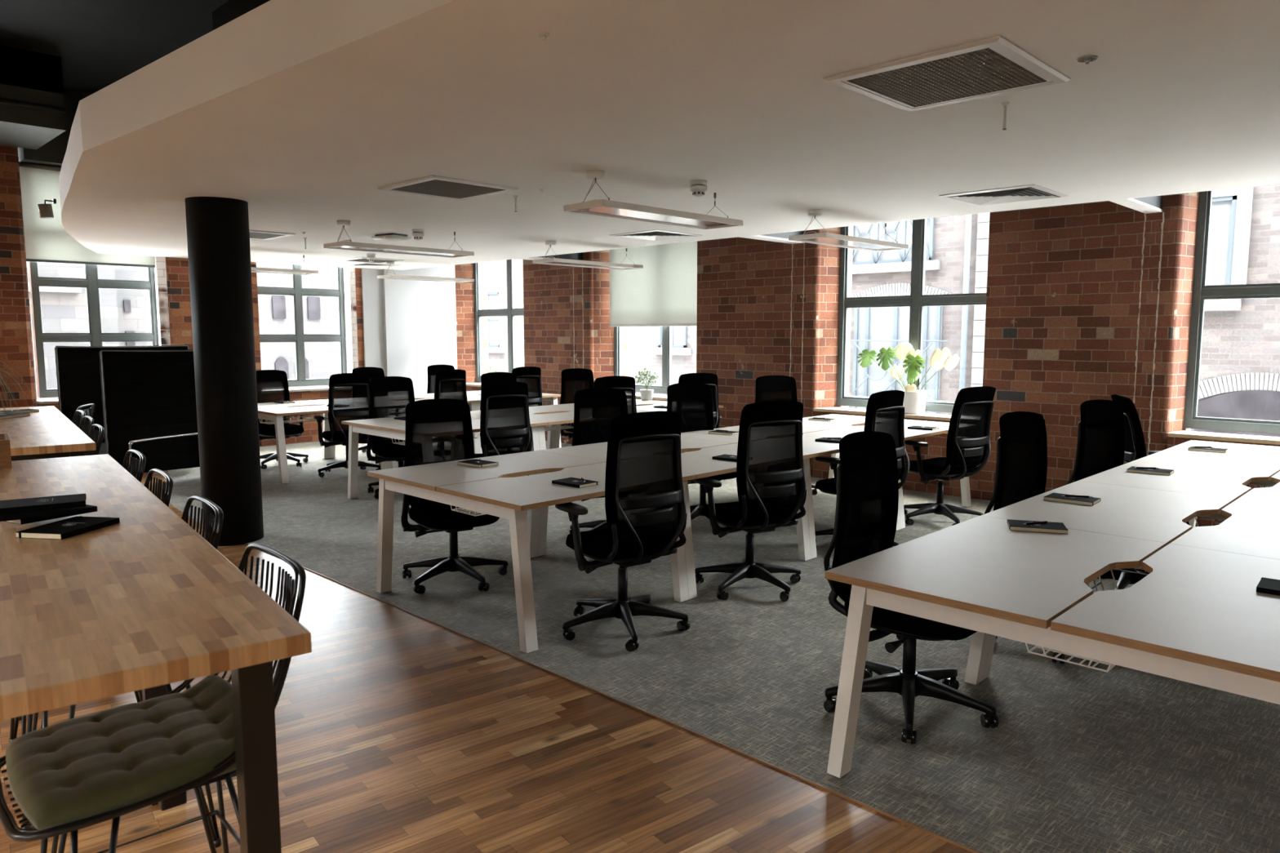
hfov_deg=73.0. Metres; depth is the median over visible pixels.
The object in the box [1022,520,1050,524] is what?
pen
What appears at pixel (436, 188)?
grille
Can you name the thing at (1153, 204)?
trim
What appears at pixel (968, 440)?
office chair
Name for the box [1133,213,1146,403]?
trim
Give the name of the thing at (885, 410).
office chair
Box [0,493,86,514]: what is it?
notebook
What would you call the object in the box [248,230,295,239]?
ceiling vent
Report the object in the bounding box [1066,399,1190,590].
office chair
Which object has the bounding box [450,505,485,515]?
basket
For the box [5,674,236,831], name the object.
cushion
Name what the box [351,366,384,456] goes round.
office chair
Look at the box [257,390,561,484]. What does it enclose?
desk
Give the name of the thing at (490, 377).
office chair
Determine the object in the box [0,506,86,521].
notebook
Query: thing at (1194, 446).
pen
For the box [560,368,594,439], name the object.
office chair
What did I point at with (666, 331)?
window
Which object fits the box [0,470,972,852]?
floor
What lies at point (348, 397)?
office chair
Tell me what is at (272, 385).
office chair
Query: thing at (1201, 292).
window
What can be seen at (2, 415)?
notebook
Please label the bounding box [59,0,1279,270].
ceiling
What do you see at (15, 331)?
wall
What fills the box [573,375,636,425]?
office chair
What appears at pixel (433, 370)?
office chair
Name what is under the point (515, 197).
sprinkler
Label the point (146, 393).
sofa
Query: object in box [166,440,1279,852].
floor
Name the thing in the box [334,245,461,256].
diffuser
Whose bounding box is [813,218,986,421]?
window
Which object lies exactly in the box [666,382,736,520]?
office chair
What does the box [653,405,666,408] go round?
notebook
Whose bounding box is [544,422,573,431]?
cable tray
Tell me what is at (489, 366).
potted plant
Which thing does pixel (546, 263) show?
diffuser
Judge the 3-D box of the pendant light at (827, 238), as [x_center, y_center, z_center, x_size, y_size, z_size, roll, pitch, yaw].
[1.751,-1.618,7.150,0.340,0.225,1.310,6,9,44]
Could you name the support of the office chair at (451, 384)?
on the floor at (1077, 758)
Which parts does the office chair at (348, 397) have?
armrest, lever, seat, frame, armrest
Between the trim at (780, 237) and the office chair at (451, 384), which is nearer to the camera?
the trim at (780, 237)
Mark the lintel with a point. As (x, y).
(52, 153)
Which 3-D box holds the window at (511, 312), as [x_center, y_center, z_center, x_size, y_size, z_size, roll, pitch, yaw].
[-2.158,-1.736,13.280,1.970,2.258,0.415,6,9,44]
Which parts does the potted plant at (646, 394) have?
pot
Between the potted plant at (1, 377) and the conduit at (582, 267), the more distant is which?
the conduit at (582, 267)
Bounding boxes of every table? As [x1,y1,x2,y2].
[0,405,96,461]
[0,453,311,852]
[128,432,197,474]
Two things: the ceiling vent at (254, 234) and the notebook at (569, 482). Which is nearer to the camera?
the notebook at (569, 482)
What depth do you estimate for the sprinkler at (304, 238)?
8.65 m
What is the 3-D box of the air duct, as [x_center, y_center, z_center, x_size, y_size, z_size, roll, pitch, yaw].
[1.376,-1.642,1.599,9.500,0.488,0.750,6,9,44]
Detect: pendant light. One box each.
[250,254,318,275]
[323,219,474,257]
[377,261,474,282]
[532,240,643,270]
[563,169,742,229]
[788,208,908,251]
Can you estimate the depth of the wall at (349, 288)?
12.73 m
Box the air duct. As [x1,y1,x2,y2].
[212,0,270,30]
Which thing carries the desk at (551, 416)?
on the floor at (1077, 758)
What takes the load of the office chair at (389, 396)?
on the floor at (1077, 758)
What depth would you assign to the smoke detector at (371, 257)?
10.39 m
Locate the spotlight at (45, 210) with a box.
[37,198,56,217]
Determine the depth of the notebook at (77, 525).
2.47 m
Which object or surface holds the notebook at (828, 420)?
on the desk at (494, 491)
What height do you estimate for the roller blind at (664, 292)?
1.325 m
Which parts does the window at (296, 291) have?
sash, sash, sash, sill, frame, sash, sash, sash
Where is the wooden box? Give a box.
[0,433,12,469]
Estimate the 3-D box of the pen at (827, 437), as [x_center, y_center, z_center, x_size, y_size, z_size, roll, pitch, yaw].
[1.457,0.087,6.484,0.136,0.011,0.010,-1,6,-6]
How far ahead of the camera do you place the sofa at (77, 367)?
9.47 m
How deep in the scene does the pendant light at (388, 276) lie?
11.70 m
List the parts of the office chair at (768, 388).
frame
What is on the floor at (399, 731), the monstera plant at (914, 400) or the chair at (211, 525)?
the chair at (211, 525)
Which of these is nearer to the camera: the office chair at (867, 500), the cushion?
the cushion
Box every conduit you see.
[573,266,574,368]
[582,266,583,368]
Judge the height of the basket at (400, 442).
0.144 m
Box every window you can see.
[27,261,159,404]
[257,264,346,391]
[466,258,524,386]
[486,183,1279,436]
[613,326,671,399]
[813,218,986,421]
[1168,190,1279,444]
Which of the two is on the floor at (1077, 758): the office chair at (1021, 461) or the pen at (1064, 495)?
the office chair at (1021, 461)
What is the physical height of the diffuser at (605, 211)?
0.008 m
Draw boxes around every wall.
[0,145,364,446]
[154,256,170,345]
[342,266,358,373]
[382,265,457,394]
[454,191,1279,526]
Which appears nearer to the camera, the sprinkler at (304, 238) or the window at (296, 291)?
the sprinkler at (304, 238)
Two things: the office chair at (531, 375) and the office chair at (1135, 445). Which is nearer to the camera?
the office chair at (1135, 445)
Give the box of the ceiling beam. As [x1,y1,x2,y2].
[0,45,62,93]
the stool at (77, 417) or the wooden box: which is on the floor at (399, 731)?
the stool at (77, 417)
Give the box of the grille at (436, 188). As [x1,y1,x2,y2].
[391,179,506,198]
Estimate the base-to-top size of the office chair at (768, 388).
1.138 m
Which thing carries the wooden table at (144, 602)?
on the floor at (399, 731)
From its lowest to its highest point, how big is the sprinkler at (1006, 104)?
0.109 m
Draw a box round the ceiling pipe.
[0,97,65,112]
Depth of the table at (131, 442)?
6.98 m
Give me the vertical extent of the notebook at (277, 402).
0.017 m
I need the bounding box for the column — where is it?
[184,196,263,546]
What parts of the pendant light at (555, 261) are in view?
trim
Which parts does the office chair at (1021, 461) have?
frame, seat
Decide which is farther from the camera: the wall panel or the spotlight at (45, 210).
the wall panel
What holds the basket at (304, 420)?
on the desk at (274, 412)
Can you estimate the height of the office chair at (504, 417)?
1.133 m
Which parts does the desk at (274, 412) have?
leg, long rail, leg, leg, leg, leg, leg, leg, leg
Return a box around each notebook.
[0,408,39,413]
[0,413,30,419]
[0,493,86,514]
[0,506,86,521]
[4,504,97,524]
[14,515,119,539]
[274,400,295,404]
[394,416,405,420]
[457,458,497,467]
[551,477,599,488]
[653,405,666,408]
[708,430,738,435]
[711,454,737,462]
[808,417,836,422]
[815,437,841,443]
[907,425,938,431]
[1007,519,1067,533]
[1043,493,1100,506]
[1126,466,1173,475]
[1187,445,1228,453]
[1256,577,1279,595]
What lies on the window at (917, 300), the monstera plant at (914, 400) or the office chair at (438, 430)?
the monstera plant at (914, 400)
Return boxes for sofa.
[54,344,188,455]
[98,349,199,473]
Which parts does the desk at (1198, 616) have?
leg, leg, leg, leg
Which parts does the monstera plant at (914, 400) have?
stem, stem, pot, stem, stem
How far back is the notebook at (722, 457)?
5.53 m
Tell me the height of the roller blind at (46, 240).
1.125 m
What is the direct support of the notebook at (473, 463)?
on the desk at (494, 491)
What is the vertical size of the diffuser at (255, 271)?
0.008 m
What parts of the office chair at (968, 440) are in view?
armrest, lever, seat, frame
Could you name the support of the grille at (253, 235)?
attached to the ceiling vent at (254, 234)
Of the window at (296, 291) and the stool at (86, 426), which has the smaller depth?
the stool at (86, 426)
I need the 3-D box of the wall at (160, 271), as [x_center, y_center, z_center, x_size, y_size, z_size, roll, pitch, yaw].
[-6.152,-1.814,10.992,0.490,4.350,0.100,6,9,44]
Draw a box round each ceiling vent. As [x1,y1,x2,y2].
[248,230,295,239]
[338,257,404,263]
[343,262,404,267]
[377,174,519,199]
[609,229,702,240]
[822,35,1071,111]
[938,184,1068,205]
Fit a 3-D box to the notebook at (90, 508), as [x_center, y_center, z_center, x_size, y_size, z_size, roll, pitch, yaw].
[-1.796,0.261,2.618,0.145,0.017,0.217,3,7,28]
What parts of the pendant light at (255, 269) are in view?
trim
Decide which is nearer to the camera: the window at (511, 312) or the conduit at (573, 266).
the conduit at (573, 266)
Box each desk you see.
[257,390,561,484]
[341,399,723,499]
[367,413,971,653]
[824,440,1279,777]
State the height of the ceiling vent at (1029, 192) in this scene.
0.014 m
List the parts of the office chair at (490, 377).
frame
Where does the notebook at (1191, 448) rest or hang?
on the desk at (1198, 616)
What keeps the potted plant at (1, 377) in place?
on the wooden table at (47, 433)
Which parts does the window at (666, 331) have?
sash, sill, sash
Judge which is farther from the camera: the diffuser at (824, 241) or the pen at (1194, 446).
the diffuser at (824, 241)
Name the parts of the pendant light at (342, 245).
trim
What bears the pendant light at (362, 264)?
in the ceiling at (298, 112)
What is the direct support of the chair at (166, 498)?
on the floor at (399, 731)
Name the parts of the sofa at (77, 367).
seat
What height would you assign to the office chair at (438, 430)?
1.125 m
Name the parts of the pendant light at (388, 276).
trim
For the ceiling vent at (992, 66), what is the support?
in the ceiling at (298, 112)
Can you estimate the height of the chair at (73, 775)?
1.020 m
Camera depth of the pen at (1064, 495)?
4.16 m
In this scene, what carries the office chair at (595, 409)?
on the floor at (1077, 758)
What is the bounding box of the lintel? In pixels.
[17,88,91,165]
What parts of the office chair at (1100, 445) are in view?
frame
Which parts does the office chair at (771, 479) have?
armrest, lever, seat, frame, armrest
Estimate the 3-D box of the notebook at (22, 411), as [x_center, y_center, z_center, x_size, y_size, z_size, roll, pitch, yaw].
[-4.488,-0.109,6.233,0.145,0.017,0.217,3,7,29]
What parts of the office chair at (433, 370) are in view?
frame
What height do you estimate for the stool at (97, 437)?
1.020 m
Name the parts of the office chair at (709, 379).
frame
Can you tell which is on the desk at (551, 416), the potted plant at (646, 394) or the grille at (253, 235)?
the potted plant at (646, 394)
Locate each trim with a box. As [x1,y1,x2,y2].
[202,524,980,852]
[520,252,582,260]
[738,230,804,244]
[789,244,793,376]
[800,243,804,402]
[1110,195,1163,213]
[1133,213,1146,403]
[1146,212,1164,455]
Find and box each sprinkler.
[303,237,306,248]
[513,195,517,212]
[1000,101,1009,129]
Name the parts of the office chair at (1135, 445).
frame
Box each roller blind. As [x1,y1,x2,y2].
[18,161,155,267]
[608,240,697,326]
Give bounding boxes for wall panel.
[360,268,385,376]
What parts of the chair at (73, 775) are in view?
leg, leg, seat frame, leg, leg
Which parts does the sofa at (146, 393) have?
seat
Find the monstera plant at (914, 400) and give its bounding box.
[857,342,959,413]
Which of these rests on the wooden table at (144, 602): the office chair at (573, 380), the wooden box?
the wooden box
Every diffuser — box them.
[251,270,307,273]
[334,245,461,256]
[386,277,463,281]
[545,262,629,268]
[577,205,728,227]
[799,237,897,249]
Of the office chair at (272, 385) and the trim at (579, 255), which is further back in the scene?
the trim at (579, 255)
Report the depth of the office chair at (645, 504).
4.25 m
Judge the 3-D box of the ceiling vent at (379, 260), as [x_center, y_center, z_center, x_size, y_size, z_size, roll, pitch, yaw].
[-3.493,-2.163,11.250,0.600,0.014,0.600,6,9,44]
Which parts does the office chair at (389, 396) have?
armrest, lever, seat, frame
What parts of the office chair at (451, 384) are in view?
frame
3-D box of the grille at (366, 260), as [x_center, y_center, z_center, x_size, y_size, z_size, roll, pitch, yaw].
[-3.493,-2.162,11.250,0.478,0.010,0.478,6,9,44]
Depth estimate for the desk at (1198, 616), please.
2.95 m
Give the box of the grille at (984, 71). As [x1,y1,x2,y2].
[847,47,1047,106]
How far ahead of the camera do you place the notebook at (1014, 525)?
3.54 m
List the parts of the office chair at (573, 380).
armrest, seat, frame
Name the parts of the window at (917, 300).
sash, sash, sill, frame, sash, sash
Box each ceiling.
[0,0,228,93]
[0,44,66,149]
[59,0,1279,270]
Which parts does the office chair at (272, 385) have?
frame, seat, armrest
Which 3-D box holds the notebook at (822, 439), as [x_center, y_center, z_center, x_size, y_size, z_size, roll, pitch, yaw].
[1.443,0.103,6.471,0.217,0.017,0.145,5,8,38]
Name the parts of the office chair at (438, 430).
armrest, lever, frame, seat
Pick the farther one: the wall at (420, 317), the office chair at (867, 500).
the wall at (420, 317)
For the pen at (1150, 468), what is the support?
on the notebook at (1158, 471)
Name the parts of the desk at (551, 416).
leg, leg, leg, leg, leg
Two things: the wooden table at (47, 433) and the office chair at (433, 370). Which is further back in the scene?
the office chair at (433, 370)
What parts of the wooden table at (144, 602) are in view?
leg, leg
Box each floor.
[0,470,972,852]
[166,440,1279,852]
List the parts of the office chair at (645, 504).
armrest, lever, seat, frame, armrest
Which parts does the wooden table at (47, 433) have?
leg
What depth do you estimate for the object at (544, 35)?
2.76 m
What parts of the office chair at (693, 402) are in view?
frame, seat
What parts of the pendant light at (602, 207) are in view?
power cord, trim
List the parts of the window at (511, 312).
sill, frame, sash, sash, sash, sash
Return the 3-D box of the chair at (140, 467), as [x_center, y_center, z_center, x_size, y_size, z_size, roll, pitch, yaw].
[-2.475,0.639,3.750,0.593,1.020,0.496,-5,8,-39]
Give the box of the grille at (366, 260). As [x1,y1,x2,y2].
[346,258,397,262]
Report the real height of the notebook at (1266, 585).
0.017 m
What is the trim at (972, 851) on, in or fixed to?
on the floor at (399, 731)
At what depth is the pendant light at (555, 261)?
9.24 m
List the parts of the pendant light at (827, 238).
power cord, trim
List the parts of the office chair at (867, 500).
frame, armrest, lever, seat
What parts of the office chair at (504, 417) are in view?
seat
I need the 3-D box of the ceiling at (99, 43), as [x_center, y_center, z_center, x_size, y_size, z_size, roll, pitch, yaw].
[-1.047,-3.277,3.772,17.630,0.100,12.800,6,9,44]
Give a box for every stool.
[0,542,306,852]
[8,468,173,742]
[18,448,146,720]
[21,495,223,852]
[71,409,85,427]
[75,403,95,432]
[79,415,93,455]
[84,423,104,455]
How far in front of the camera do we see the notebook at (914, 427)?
7.29 m
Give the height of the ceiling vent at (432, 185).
0.014 m
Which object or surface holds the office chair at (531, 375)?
on the floor at (1077, 758)
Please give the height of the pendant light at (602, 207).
0.225 m
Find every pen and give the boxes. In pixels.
[826,437,842,439]
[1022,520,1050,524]
[1062,494,1092,497]
[1133,466,1159,469]
[1192,445,1213,448]
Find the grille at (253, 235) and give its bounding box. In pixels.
[248,231,284,239]
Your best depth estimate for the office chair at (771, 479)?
4.98 m
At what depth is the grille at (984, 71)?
3.23 m
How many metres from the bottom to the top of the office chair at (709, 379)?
1.138 m
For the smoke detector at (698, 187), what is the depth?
5.42 m
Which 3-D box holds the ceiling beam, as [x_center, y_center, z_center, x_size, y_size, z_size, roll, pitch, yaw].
[-8.185,-3.339,6.580,0.150,0.369,6.420,6,9,44]
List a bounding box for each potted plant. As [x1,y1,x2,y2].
[0,358,37,413]
[484,357,504,372]
[635,367,658,400]
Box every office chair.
[256,369,308,469]
[313,373,381,477]
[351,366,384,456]
[366,376,414,498]
[400,398,507,594]
[426,364,454,393]
[434,368,467,402]
[474,381,532,457]
[480,372,528,475]
[511,366,543,406]
[555,411,689,651]
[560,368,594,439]
[568,387,627,533]
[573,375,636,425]
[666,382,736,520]
[678,373,721,482]
[693,400,807,601]
[755,375,817,495]
[814,390,909,546]
[823,431,998,744]
[903,386,995,525]
[984,411,1124,664]
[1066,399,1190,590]
[1111,394,1160,464]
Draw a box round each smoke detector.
[366,253,375,262]
[412,228,423,239]
[689,179,706,196]
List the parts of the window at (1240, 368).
pane, sill, sill, pane, pane, sill, door frame, doorway, railing, pane, sill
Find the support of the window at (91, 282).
in the wall at (15, 331)
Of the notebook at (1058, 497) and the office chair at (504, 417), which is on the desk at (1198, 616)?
the notebook at (1058, 497)
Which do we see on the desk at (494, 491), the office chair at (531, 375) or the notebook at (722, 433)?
the notebook at (722, 433)
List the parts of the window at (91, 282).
sill, sash, sash, sash, sash, sash, sash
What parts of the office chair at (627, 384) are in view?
frame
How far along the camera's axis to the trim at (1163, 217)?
6.94 m
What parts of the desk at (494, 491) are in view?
leg, leg, leg, leg, leg, leg, leg, leg, leg, leg, leg, leg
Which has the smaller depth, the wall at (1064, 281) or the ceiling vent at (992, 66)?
the ceiling vent at (992, 66)
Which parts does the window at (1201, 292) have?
sill, sash, sash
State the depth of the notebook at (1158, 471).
4.99 m
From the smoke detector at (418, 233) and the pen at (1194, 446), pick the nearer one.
the pen at (1194, 446)
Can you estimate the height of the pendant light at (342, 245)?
0.225 m
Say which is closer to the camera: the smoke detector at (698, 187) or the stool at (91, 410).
the smoke detector at (698, 187)
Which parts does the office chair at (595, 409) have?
frame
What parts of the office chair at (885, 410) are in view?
seat, armrest, frame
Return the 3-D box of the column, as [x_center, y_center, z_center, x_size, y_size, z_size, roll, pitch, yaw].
[-3.062,-0.390,6.389,0.410,2.500,0.410,6,9,44]
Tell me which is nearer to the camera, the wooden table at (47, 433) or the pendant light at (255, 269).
the wooden table at (47, 433)
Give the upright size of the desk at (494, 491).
0.740 m
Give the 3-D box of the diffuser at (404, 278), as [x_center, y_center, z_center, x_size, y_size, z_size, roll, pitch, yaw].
[-2.912,-2.017,11.820,0.250,0.008,1.210,6,9,44]
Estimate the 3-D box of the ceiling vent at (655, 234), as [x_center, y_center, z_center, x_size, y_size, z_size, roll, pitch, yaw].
[0.156,-1.859,8.418,0.640,0.014,0.640,6,9,44]
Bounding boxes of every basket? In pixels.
[259,413,328,424]
[391,431,479,445]
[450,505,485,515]
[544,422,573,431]
[1025,568,1147,672]
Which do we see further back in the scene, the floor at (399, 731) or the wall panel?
the wall panel

